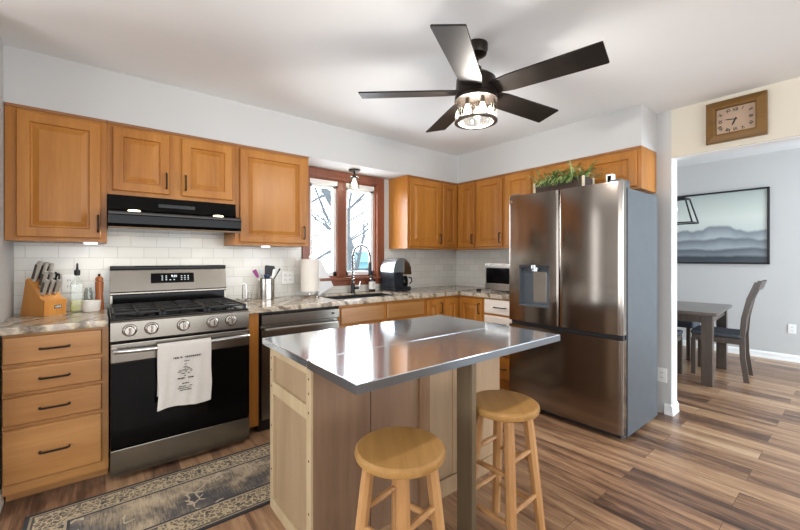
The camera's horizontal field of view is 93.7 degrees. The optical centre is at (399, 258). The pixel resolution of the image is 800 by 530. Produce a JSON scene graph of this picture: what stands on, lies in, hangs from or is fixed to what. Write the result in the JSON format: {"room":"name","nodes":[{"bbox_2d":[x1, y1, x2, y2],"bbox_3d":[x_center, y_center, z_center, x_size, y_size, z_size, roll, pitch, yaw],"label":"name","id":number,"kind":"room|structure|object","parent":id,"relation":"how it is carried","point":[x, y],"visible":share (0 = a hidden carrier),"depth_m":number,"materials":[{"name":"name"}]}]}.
{"room":"kitchen","nodes":[
{"label":"kitchen","id":0,"kind":"room"},
{"bbox_2d":[0,38,13,489],"bbox_3d":[-2.228,0.037,2.019,0.120,2.450,0.720,0,0,-39],"label":"wall","id":1,"kind":"structure","parent":0,"point":[6,247],"depth_m":2.06,"materials":[{"name":"paint"}]},
{"bbox_2d":[0,489,3,511],"bbox_3d":[-1.993,1.220,1.847,0.033,0.085,0.192,0,0,-39],"label":"baseboard","id":2,"kind":"structure","parent":1,"relation":"attached to","point":[1,497],"depth_m":1.90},
{"bbox_2d":[34,179,451,310],"bbox_3d":[-0.927,0.037,3.595,4.122,2.450,0.120,0,0,-39],"label":"wall","id":3,"kind":"structure","parent":0,"point":[386,182],"depth_m":4.14,"materials":[{"name":"ceramic tile"},{"name":"grout"}]},
{"bbox_2d":[4,102,106,243],"bbox_3d":[-2.109,-0.484,2.331,0.449,0.768,0.379,0,0,-39],"label":"upper cabinet","id":4,"kind":"object","parent":3,"relation":"attached to","point":[56,161],"visible":1,"depth_m":2.20,"materials":[{"name":"brown wood"}]},
{"bbox_2d":[83,242,97,244],"bbox_3d":[-1.972,-0.094,2.390,0.072,0.012,0.072,0,0,-39],"label":"puck light","id":5,"kind":"object","parent":4,"relation":"attached to","point":[89,243],"visible":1,"depth_m":2.37,"materials":[{"name":"white plastic"}]},
{"bbox_2d":[62,275,75,291],"bbox_3d":[-2.197,0.168,2.488,0.070,0.115,0.007,0,0,-39],"label":"wall outlet","id":6,"kind":"object","parent":3,"relation":"attached to","point":[68,281],"visible":0.85,"depth_m":2.48,"materials":[{"name":"white plastic"}]},
{"bbox_2d":[107,120,234,203],"bbox_3d":[-1.635,-0.636,2.709,0.763,0.464,0.379,0,0,-39],"label":"upper cabinet","id":7,"kind":"object","parent":3,"relation":"attached to","point":[141,161],"visible":0.92,"depth_m":2.55,"materials":[{"name":"brown wood"}]},
{"bbox_2d":[107,194,240,235],"bbox_3d":[-1.593,-0.292,2.657,0.758,0.221,0.493,0,0,-39],"label":"range hood","id":8,"kind":"object","parent":3,"relation":"attached to","point":[125,213],"visible":0.99,"depth_m":2.50,"materials":[{"name":"black metal"}]},
{"bbox_2d":[14,232,455,313],"bbox_3d":[-0.840,0.077,3.582,4.002,0.540,0.009,0,0,-39],"label":"backsplash","id":9,"kind":"structure","parent":3,"relation":"attached to","point":[429,268],"depth_m":2.92,"materials":[{"name":"tile"}]},
{"bbox_2d":[224,144,308,246],"bbox_3d":[-1.103,-0.484,3.134,0.597,0.768,0.379,0,0,-39],"label":"upper cabinet","id":10,"kind":"object","parent":3,"relation":"attached to","point":[271,186],"visible":0.97,"depth_m":2.99,"materials":[{"name":"brown wood"}]},
{"bbox_2d":[282,271,293,283],"bbox_3d":[-1.025,0.177,3.424,0.116,0.115,0.007,0,0,-39],"label":"wall outlet","id":11,"kind":"object","parent":3,"relation":"attached to","point":[287,276],"visible":1,"depth_m":3.42,"materials":[{"name":"white plastic"}]},
{"bbox_2d":[302,166,383,285],"bbox_3d":[-0.575,-0.295,3.838,0.960,1.145,0.160,0,0,-39],"label":"window","id":12,"kind":"structure","parent":3,"relation":"in","point":[340,183],"depth_m":3.80,"materials":[{"name":"wood"},{"name":"glass"}]},
{"bbox_2d":[389,175,441,249],"bbox_3d":[0.186,-0.484,4.163,0.494,0.768,0.379,0,0,-39],"label":"upper cabinet","id":13,"kind":"object","parent":3,"relation":"attached to","point":[414,201],"visible":1,"depth_m":4.02,"materials":[{"name":"brown wood"}]},
{"bbox_2d":[429,180,493,249],"bbox_3d":[0.680,-0.484,4.414,0.588,0.768,0.604,0,0,-39],"label":"upper cabinet","id":14,"kind":"object","parent":3,"relation":"attached to","point":[458,200],"visible":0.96,"depth_m":4.26,"materials":[{"name":"brown wood"}]},
{"bbox_2d":[3,44,656,182],"bbox_3d":[-0.146,-1.028,2.713,4.002,0.318,2.233,0,0,-39],"label":"soffit","id":15,"kind":"structure","parent":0,"point":[30,78],"depth_m":2.96,"materials":[{"name":"paint"}]},
{"bbox_2d":[349,169,359,186],"bbox_3d":[-0.450,-0.777,3.688,0.112,0.185,0.112,0,0,-39],"label":"ceiling light","id":16,"kind":"object","parent":15,"relation":"attached to","point":[354,177],"visible":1,"depth_m":3.67,"materials":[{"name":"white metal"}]},
{"bbox_2d":[0,0,799,155],"bbox_3d":[0.047,-1.218,0.086,7.220,0.060,6.820,0,0,-39],"label":"ceiling","id":17,"kind":"structure","parent":0,"point":[306,59],"depth_m":2.14,"materials":[{"name":"paint"}]},
{"bbox_2d":[358,24,609,132],"bbox_3d":[0.454,-0.972,2.098,1.249,0.432,1.271,0,0,-39],"label":"ceiling fan","id":18,"kind":"object","parent":17,"relation":"hanging from","point":[477,88],"visible":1,"depth_m":1.98,"materials":[{"name":"brown metal"}]},
{"bbox_2d":[465,97,469,104],"bbox_3d":[0.375,-0.874,2.085,0.024,0.040,0.023,0,0,-39],"label":"socket","id":19,"kind":"object","parent":18,"relation":"attached to","point":[467,99],"depth_m":2.08,"materials":[{"name":"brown metal"}]},
{"bbox_2d":[475,101,479,108],"bbox_3d":[0.442,-0.874,2.135,0.024,0.040,0.023,0,0,-39],"label":"socket","id":20,"kind":"object","parent":18,"relation":"attached to","point":[477,103],"depth_m":2.13,"materials":[{"name":"metal"}]},
{"bbox_2d":[480,95,484,102],"bbox_3d":[0.452,-0.874,2.053,0.024,0.040,0.023,0,0,-39],"label":"socket","id":21,"kind":"object","parent":18,"relation":"attached to","point":[482,97],"depth_m":2.04,"materials":[{"name":"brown metal"}]},
{"bbox_2d":[0,346,799,529],"bbox_3d":[0.925,1.292,1.414,10.250,0.060,7.800,0,0,-39],"label":"floor","id":22,"kind":"structure","parent":0,"point":[729,458],"depth_m":2.23,"materials":[{"name":"brown wood"}]},
{"bbox_2d":[2,326,108,501],"bbox_3d":[-2.007,0.826,2.231,0.423,0.874,0.663,0,0,-39],"label":"base cabinet","id":23,"kind":"object","parent":22,"relation":"on","point":[55,384],"visible":0.96,"depth_m":1.99,"materials":[{"name":"brown wood"}]},
{"bbox_2d":[0,308,108,335],"bbox_3d":[-2.022,0.367,2.224,0.457,0.038,0.636,0,0,-39],"label":"countertop","id":24,"kind":"structure","parent":23,"relation":"on","point":[16,324],"depth_m":2.06,"materials":[{"name":"stone"}]},
{"bbox_2d":[20,278,66,315],"bbox_3d":[-2.204,0.236,2.318,0.201,0.225,0.120,0,0,13],"label":"knife block","id":25,"kind":"object","parent":24,"relation":"on","point":[33,303],"visible":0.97,"depth_m":2.27,"materials":[{"name":"brown wood"}]},
{"bbox_2d":[31,261,42,282],"bbox_3d":[-2.216,0.105,2.282,0.095,0.178,0.026,0,0,13],"label":"kitchen knife","id":26,"kind":"object","parent":25,"relation":"in","point":[38,265],"visible":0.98,"depth_m":2.27,"materials":[{"name":"silver metal"}]},
{"bbox_2d":[38,271,48,287],"bbox_3d":[-2.183,0.154,2.291,0.087,0.157,0.026,0,0,13],"label":"kitchen knife","id":27,"kind":"object","parent":25,"relation":"in","point":[44,275],"visible":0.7,"depth_m":2.28,"materials":[{"name":"silver metal"}]},
{"bbox_2d":[38,262,48,280],"bbox_3d":[-2.209,0.108,2.315,0.093,0.171,0.026,0,0,13],"label":"kitchen knife","id":28,"kind":"object","parent":25,"relation":"in","point":[44,267],"visible":0.59,"depth_m":2.30,"materials":[{"name":"silver metal"}]},
{"bbox_2d":[40,279,49,296],"bbox_3d":[-2.154,0.201,2.267,0.083,0.147,0.026,0,0,13],"label":"kitchen knife","id":29,"kind":"object","parent":25,"relation":"in","point":[45,283],"visible":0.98,"depth_m":2.26,"materials":[{"name":"silver metal"}]},
{"bbox_2d":[47,263,53,271],"bbox_3d":[-2.204,0.112,2.347,0.090,0.163,0.026,0,0,13],"label":"kitchen knife","id":30,"kind":"object","parent":25,"relation":"in","point":[51,265],"visible":0.36,"depth_m":2.33,"materials":[{"name":"silver metal"}]},
{"bbox_2d":[46,279,55,295],"bbox_3d":[-2.147,0.202,2.298,0.083,0.145,0.026,0,0,13],"label":"kitchen knife","id":31,"kind":"object","parent":25,"relation":"in","point":[52,281],"visible":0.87,"depth_m":2.29,"materials":[{"name":"silver metal"}]},
{"bbox_2d":[47,271,54,279],"bbox_3d":[-2.176,0.156,2.324,0.086,0.153,0.026,0,0,13],"label":"kitchen knife","id":32,"kind":"object","parent":25,"relation":"in","point":[51,274],"visible":0.45,"depth_m":2.31,"materials":[{"name":"silver metal"}]},
{"bbox_2d":[52,279,60,294],"bbox_3d":[-2.140,0.203,2.329,0.082,0.143,0.026,0,0,13],"label":"kitchen knife","id":33,"kind":"object","parent":25,"relation":"in","point":[58,282],"visible":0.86,"depth_m":2.32,"materials":[{"name":"silver metal"}]},
{"bbox_2d":[53,272,60,279],"bbox_3d":[-2.173,0.143,2.365,0.073,0.116,0.011,0,0,13],"label":"scissors","id":34,"kind":"object","parent":25,"relation":"in","point":[56,273],"visible":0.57,"depth_m":2.36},
{"bbox_2d":[71,263,82,311],"bbox_3d":[-2.105,0.189,2.444,0.068,0.318,0.068,0,0,-39],"label":"oil bottle","id":35,"kind":"object","parent":24,"relation":"on","point":[76,305],"visible":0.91,"depth_m":2.42,"materials":[{"name":"clear glass"}]},
{"bbox_2d":[81,300,100,311],"bbox_3d":[-2.011,0.312,2.442,0.100,0.072,0.100,0,0,-39],"label":"ceramic bowl","id":36,"kind":"object","parent":24,"relation":"on","point":[87,305],"visible":1,"depth_m":2.41,"materials":[{"name":"white ceramic"}]},
{"bbox_2d":[95,274,103,309],"bbox_3d":[-2.030,0.226,2.529,0.054,0.244,0.054,0,0,-39],"label":"pepper mill","id":37,"kind":"object","parent":24,"relation":"on","point":[99,282],"visible":0.8,"depth_m":2.52,"materials":[{"name":"brown wood"}]},
{"bbox_2d":[22,442,269,529],"bbox_3d":[-0.675,1.258,2.325,2.415,0.007,0.630,0,0,-39],"label":"runner rug","id":38,"kind":"object","parent":22,"relation":"on","point":[203,496],"visible":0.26,"depth_m":1.94,"materials":[{"name":"beige fabric"}]},
{"bbox_2d":[108,265,249,478],"bbox_3d":[-1.506,0.658,2.556,0.751,1.208,0.726,0,0,-39],"label":"gas stove","id":39,"kind":"object","parent":22,"relation":"on","point":[150,306],"visible":0.95,"depth_m":2.37,"materials":[{"name":"metal"}]},
{"bbox_2d":[109,297,247,320],"bbox_3d":[-1.515,0.339,2.566,0.751,0.048,0.555,0,0,-39],"label":"cooktop","id":40,"kind":"object","parent":39,"relation":"in","point":[175,307],"depth_m":2.47,"materials":[{"name":"metal"}]},
{"bbox_2d":[157,337,211,411],"bbox_3d":[-1.300,0.693,2.266,0.288,0.388,0.053,0,0,-39],"label":"dish towel","id":41,"kind":"object","parent":39,"relation":"hanging from","point":[184,375],"visible":1,"depth_m":2.25,"materials":[{"name":"fabric"}]},
{"bbox_2d":[248,306,338,431],"bbox_3d":[-0.957,0.826,3.061,0.722,0.874,0.658,0,0,-39],"label":"dishwasher","id":42,"kind":"object","parent":22,"relation":"on","point":[277,323],"depth_m":2.71,"materials":[{"name":"metal"}]},
{"bbox_2d":[336,298,423,327],"bbox_3d":[-0.298,0.826,3.583,0.950,0.874,0.644,0,0,-39],"label":"base cabinet","id":43,"kind":"object","parent":22,"relation":"on","point":[377,312],"visible":0.14,"depth_m":3.31,"materials":[{"name":"brown wood"}]},
{"bbox_2d":[354,426,445,529],"bbox_3d":[0.000,0.955,1.298,0.313,0.615,0.313,0,0,37],"label":"bar stool","id":44,"kind":"object","parent":22,"relation":"on","point":[400,454],"visible":1,"depth_m":1.27,"materials":[{"name":"brown wood"}]},
{"bbox_2d":[262,315,559,529],"bbox_3d":[0.076,0.836,1.968,1.281,0.852,0.910,0,0,-39],"label":"kitchen island","id":45,"kind":"object","parent":22,"relation":"on","point":[330,389],"visible":0.94,"depth_m":1.70,"materials":[{"name":"metal"}]},
{"bbox_2d":[424,297,442,316],"bbox_3d":[0.165,0.826,3.959,0.239,0.874,0.654,0,0,-39],"label":"base cabinet","id":46,"kind":"object","parent":22,"relation":"on","point":[433,306],"visible":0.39,"depth_m":3.72,"materials":[{"name":"brown wood"}]},
{"bbox_2d":[442,295,483,321],"bbox_3d":[0.679,0.826,4.190,0.851,0.874,0.935,0,0,-39],"label":"base cabinet","id":47,"kind":"object","parent":22,"relation":"on","point":[459,306],"visible":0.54,"depth_m":3.85,"materials":[{"name":"brown wood"}]},
{"bbox_2d":[228,285,508,313],"bbox_3d":[0.058,0.367,3.427,2.772,0.038,1.352,0,0,-39],"label":"countertop","id":48,"kind":"structure","parent":47,"relation":"on","point":[255,305],"depth_m":3.33,"materials":[{"name":"stone"}]},
{"bbox_2d":[236,283,251,300],"bbox_3d":[-1.275,0.275,3.074,0.132,0.143,0.088,0,0,-39],"label":"spoon rest","id":49,"kind":"object","parent":48,"relation":"on","point":[247,298],"visible":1,"depth_m":3.08,"materials":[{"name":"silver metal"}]},
{"bbox_2d":[258,278,274,299],"bbox_3d":[-1.137,0.259,3.191,0.136,0.178,0.136,0,0,-39],"label":"utensil crock","id":50,"kind":"object","parent":48,"relation":"on","point":[266,287],"visible":0.93,"depth_m":3.14,"materials":[{"name":"metal"}]},
{"bbox_2d":[252,269,259,280],"bbox_3d":[-1.165,0.216,3.147,0.018,0.250,0.150,0,0,41],"label":"spatula","id":51,"kind":"object","parent":50,"relation":"in","point":[255,272],"visible":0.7,"depth_m":3.11,"materials":[{"name":"purple plastic"}]},
{"bbox_2d":[265,265,274,275],"bbox_3d":[-1.117,0.199,3.218,0.085,0.279,0.014,0,0,-23],"label":"turner","id":52,"kind":"object","parent":50,"relation":"in","point":[268,269],"visible":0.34,"depth_m":3.21,"materials":[{"name":"black plastic"}]},
{"bbox_2d":[300,256,319,297],"bbox_3d":[-0.811,0.162,3.387,0.176,0.372,0.168,0,0,-39],"label":"paper towel holder","id":53,"kind":"object","parent":48,"relation":"on","point":[309,295],"visible":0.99,"depth_m":3.36,"materials":[{"name":"metal"}]},
{"bbox_2d":[301,259,318,291],"bbox_3d":[-0.815,0.153,3.384,0.160,0.290,0.160,0,0,-39],"label":"paper towel roll","id":54,"kind":"object","parent":53,"relation":"on","point":[309,267],"visible":1,"depth_m":3.31,"materials":[{"name":"white paper"}]},
{"bbox_2d":[317,259,333,294],"bbox_3d":[-0.770,0.179,3.602,0.278,0.338,0.058,0,0,-39],"label":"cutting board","id":55,"kind":"object","parent":48,"relation":"on","point":[324,285],"visible":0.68,"depth_m":3.62,"materials":[{"name":"white plastic"}]},
{"bbox_2d":[324,293,391,299],"bbox_3d":[-0.372,0.463,3.527,0.720,0.200,0.380,0,0,-39],"label":"sink","id":56,"kind":"object","parent":48,"relation":"in","point":[372,294],"visible":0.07,"depth_m":3.73,"materials":[{"name":"metal"}]},
{"bbox_2d":[350,244,371,292],"bbox_3d":[-0.390,0.103,3.755,0.216,0.490,0.057,0,0,-4],"label":"faucet","id":57,"kind":"object","parent":48,"relation":"on","point":[353,287],"visible":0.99,"depth_m":3.74,"materials":[{"name":"silver metal"}]},
{"bbox_2d":[369,275,374,291],"bbox_3d":[-0.291,0.248,3.904,0.069,0.201,0.070,0,0,-39],"label":"soap bottle","id":58,"kind":"object","parent":48,"relation":"on","point":[371,280],"visible":0.91,"depth_m":3.88,"materials":[{"name":"plastic"}]},
{"bbox_2d":[381,258,412,291],"bbox_3d":[-0.013,0.173,4.027,0.314,0.350,0.254,0,0,-39],"label":"coffee maker","id":59,"kind":"object","parent":48,"relation":"on","point":[394,271],"visible":1,"depth_m":3.91,"materials":[{"name":"silver metal"}]},
{"bbox_2d":[485,263,508,290],"bbox_3d":[1.193,0.201,3.892,0.379,0.295,0.478,0,0,-39],"label":"microwave","id":60,"kind":"object","parent":48,"relation":"on","point":[497,274],"visible":0.44,"depth_m":3.83,"materials":[{"name":"metal"}]},
{"bbox_2d":[484,298,511,389],"bbox_3d":[1.177,0.826,3.723,0.654,0.874,0.414,0,0,-39],"label":"base cabinet","id":61,"kind":"object","parent":22,"relation":"on","point":[496,311],"visible":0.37,"depth_m":3.55,"materials":[{"name":"brown wood"}]},
{"bbox_2d":[476,390,545,529],"bbox_3d":[0.469,0.955,1.700,0.314,0.615,0.314,0,0,41],"label":"bar stool","id":62,"kind":"object","parent":22,"relation":"on","point":[499,406],"visible":0.88,"depth_m":1.67,"materials":[{"name":"brown wood"}]},
{"bbox_2d":[509,179,656,438],"bbox_3d":[1.474,0.359,3.087,0.664,1.806,0.913,0,0,-39],"label":"refrigerator","id":63,"kind":"object","parent":22,"relation":"on","point":[583,259],"visible":0.96,"depth_m":2.77,"materials":[{"name":"grey metal"}]},
{"bbox_2d":[533,175,593,192],"bbox_3d":[1.335,-0.559,3.074,0.174,0.148,0.428,0,0,-39],"label":"crate","id":64,"kind":"object","parent":63,"relation":"on","point":[583,180],"visible":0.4,"depth_m":2.97,"materials":[{"name":"brown wood"}]},
{"bbox_2d":[522,160,606,189],"bbox_3d":[1.323,-0.666,3.067,0.478,0.190,0.734,0,0,-39],"label":"potted fern","id":65,"kind":"object","parent":64,"relation":"in","point":[570,175],"visible":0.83,"depth_m":2.97,"materials":[{"name":"green plant"}]},
{"bbox_2d":[606,174,614,181],"bbox_3d":[1.523,-0.545,2.711,0.048,0.120,0.050,0,0,-39],"label":"box","id":66,"kind":"object","parent":63,"relation":"on","point":[609,177],"visible":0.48,"depth_m":2.69,"materials":[{"name":"white plastic"}]},
{"bbox_2d":[677,329,682,373],"bbox_3d":[2.730,0.745,4.055,0.593,1.035,0.420,0,0,-41],"label":"dining chair","id":67,"kind":"object","parent":22,"relation":"on","point":[679,332],"visible":0.22,"depth_m":4.08,"materials":[{"name":"wood"}]},
{"bbox_2d":[677,320,699,360],"bbox_3d":[3.348,1.020,5.118,0.340,0.485,1.135,0,0,-39],"label":"dining chair","id":68,"kind":"object","parent":22,"relation":"on","point":[688,325],"visible":0.31,"depth_m":4.63,"materials":[{"name":"fabric"}]},
{"bbox_2d":[677,301,731,386],"bbox_3d":[2.904,0.897,4.523,1.020,0.730,1.550,0,0,-42],"label":"dining table","id":69,"kind":"object","parent":22,"relation":"on","point":[706,314],"visible":0.36,"depth_m":3.77,"materials":[{"name":"grey wood"}]},
{"bbox_2d":[691,280,766,383],"bbox_3d":[3.540,0.745,4.037,0.420,1.035,0.593,0,0,-43],"label":"dining chair","id":70,"kind":"object","parent":22,"relation":"on","point":[740,337],"visible":0.92,"depth_m":3.90,"materials":[{"name":"wood"}]},
{"bbox_2d":[459,77,799,412],"bbox_3d":[2.821,-0.033,2.301,0.120,2.590,6.820,0,0,-39],"label":"wall","id":71,"kind":"structure","parent":0,"point":[663,193],"depth_m":3.01,"materials":[{"name":"paint"}]},
{"bbox_2d":[456,249,508,286],"bbox_3d":[1.145,0.124,4.297,0.009,0.447,1.351,0,0,-39],"label":"backsplash","id":72,"kind":"structure","parent":71,"relation":"attached to","point":[470,264],"depth_m":4.57,"materials":[{"name":"tile"}]},
{"bbox_2d":[476,174,508,248],"bbox_3d":[1.067,-0.484,4.096,0.379,0.768,0.373,0,0,-39],"label":"upper cabinet","id":73,"kind":"object","parent":71,"relation":"attached to","point":[490,191],"visible":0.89,"depth_m":3.98,"materials":[{"name":"brown wood"}]},
{"bbox_2d":[504,168,533,247],"bbox_3d":[1.287,-0.484,3.820,0.379,0.768,0.328,0,0,-39],"label":"upper cabinet","id":74,"kind":"object","parent":71,"relation":"attached to","point":[514,181],"visible":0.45,"depth_m":3.75,"materials":[{"name":"brown wood"}]},
{"bbox_2d":[533,145,655,193],"bbox_3d":[1.691,-0.703,3.341,0.346,0.331,0.921,0,0,-39],"label":"upper cabinet","id":75,"kind":"object","parent":71,"relation":"attached to","point":[637,164],"visible":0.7,"depth_m":3.02,"materials":[{"name":"brown wood"}]},
{"bbox_2d":[657,367,666,382],"bbox_3d":[2.136,0.953,3.057,0.007,0.115,0.070,0,0,-39],"label":"wall outlet","id":76,"kind":"object","parent":71,"relation":"attached to","point":[661,372],"visible":0.94,"depth_m":3.05,"materials":[{"name":"white plastic"}]},
{"bbox_2d":[664,403,670,415],"bbox_3d":[2.157,1.220,3.022,0.017,0.085,0.045,0,0,-39],"label":"baseboard","id":77,"kind":"structure","parent":71,"relation":"attached to","point":[667,407],"depth_m":3.02,"materials":[{"name":"white wood"}]},
{"bbox_2d":[672,136,799,403],"bbox_3d":[2.971,0.185,2.129,0.104,1.985,2.365,0,0,-39],"label":"trim","id":78,"kind":"structure","parent":71,"relation":"attached to","point":[674,160],"depth_m":3.03,"materials":[{"name":"white wood"}]},
{"bbox_2d":[706,90,767,145],"bbox_3d":[2.403,-1.000,2.687,0.050,0.300,0.331,0,0,-39],"label":"wall clock","id":79,"kind":"object","parent":71,"relation":"attached to","point":[745,116],"visible":1,"depth_m":2.67,"materials":[{"name":"brown wood"}]},
{"bbox_2d":[671,401,678,415],"bbox_3d":[2.230,1.220,3.041,0.154,0.085,0.017,0,0,-39],"label":"baseboard","id":80,"kind":"structure","parent":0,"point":[674,407],"depth_m":3.03,"materials":[{"name":"white wood"}]},
{"bbox_2d":[677,148,799,355],"bbox_3d":[4.871,-0.033,4.565,0.150,2.590,7.800,0,0,-39],"label":"wall","id":81,"kind":"structure","parent":0,"point":[776,306],"depth_m":4.76,"materials":[{"name":"paint"}]},
{"bbox_2d":[677,186,769,263],"bbox_3d":[4.173,-0.410,5.289,0.037,0.975,1.497,0,0,-39],"label":"framed picture","id":82,"kind":"object","parent":81,"relation":"attached to","point":[733,227],"visible":0.59,"depth_m":5.02},
{"bbox_2d":[683,340,799,362],"bbox_3d":[4.806,1.220,4.513,0.017,0.085,7.600,0,0,-39],"label":"baseboard","id":83,"kind":"structure","parent":81,"relation":"attached to","point":[757,353],"depth_m":4.72,"materials":[{"name":"white wood"}]},
{"bbox_2d":[788,324,795,333],"bbox_3d":[4.772,0.863,4.563,0.007,0.115,0.070,0,0,-39],"label":"wall outlet","id":84,"kind":"object","parent":81,"relation":"attached to","point":[791,327],"visible":1,"depth_m":4.56,"materials":[{"name":"white plastic"}]},
{"bbox_2d":[677,140,799,166],"bbox_3d":[3.746,-1.357,3.666,3.030,0.060,7.800,0,0,-39],"label":"ceiling","id":85,"kind":"structure","parent":0,"point":[792,144],"depth_m":4.76,"materials":[{"name":"paint"}]},
{"bbox_2d":[677,197,698,224],"bbox_3d":[2.979,-0.855,4.475,0.256,0.941,0.896,0,0,-39],"label":"lantern pendant","id":86,"kind":"object","parent":85,"relation":"hanging from","point":[678,198],"visible":0.19,"depth_m":4.18,"materials":[{"name":"black metal"}]},
{"label":"outside","id":87,"kind":"structure","parent":0,"visible":0},
{"bbox_3d":[-8.819,1.712,23.194,36.000,0.100,39.400,0,0,-39],"label":"ground","id":88,"kind":"structure","parent":87,"visible":0},
{"bbox_2d":[312,187,368,270],"bbox_3d":[-1.867,-1.749,11.019,7.929,6.889,5.226,0,0,42],"label":"bare tree","id":89,"kind":"object","parent":88,"relation":"on","point":[327,194],"visible":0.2,"depth_m":11.31,"materials":[{"name":"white plant"}]},
{"bbox_2d":[312,189,368,258],"bbox_3d":[-3.348,-3.331,18.395,8.189,10.036,5.119,0,0,-39],"label":"bare tree","id":90,"kind":"object","parent":88,"relation":"on","point":[329,251],"visible":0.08,"depth_m":18.31,"materials":[{"name":"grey plant"}]},
{"bbox_2d":[325,192,368,237],"bbox_3d":[-4.480,-4.040,31.738,7.170,11.494,7.867,0,0,-41],"label":"bare tree","id":91,"kind":"object","parent":88,"relation":"on","point":[350,196],"visible":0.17,"depth_m":31.43,"materials":[{"name":"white plant"}]},
{"bbox_2d":[329,252,368,270],"bbox_3d":[-2.538,0.623,25.265,3.800,2.120,2.400,0,0,-39],"label":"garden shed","id":92,"kind":"object","parent":88,"relation":"on","point":[364,260],"visible":0.16,"depth_m":24.28,"materials":[{"name":"teal"}]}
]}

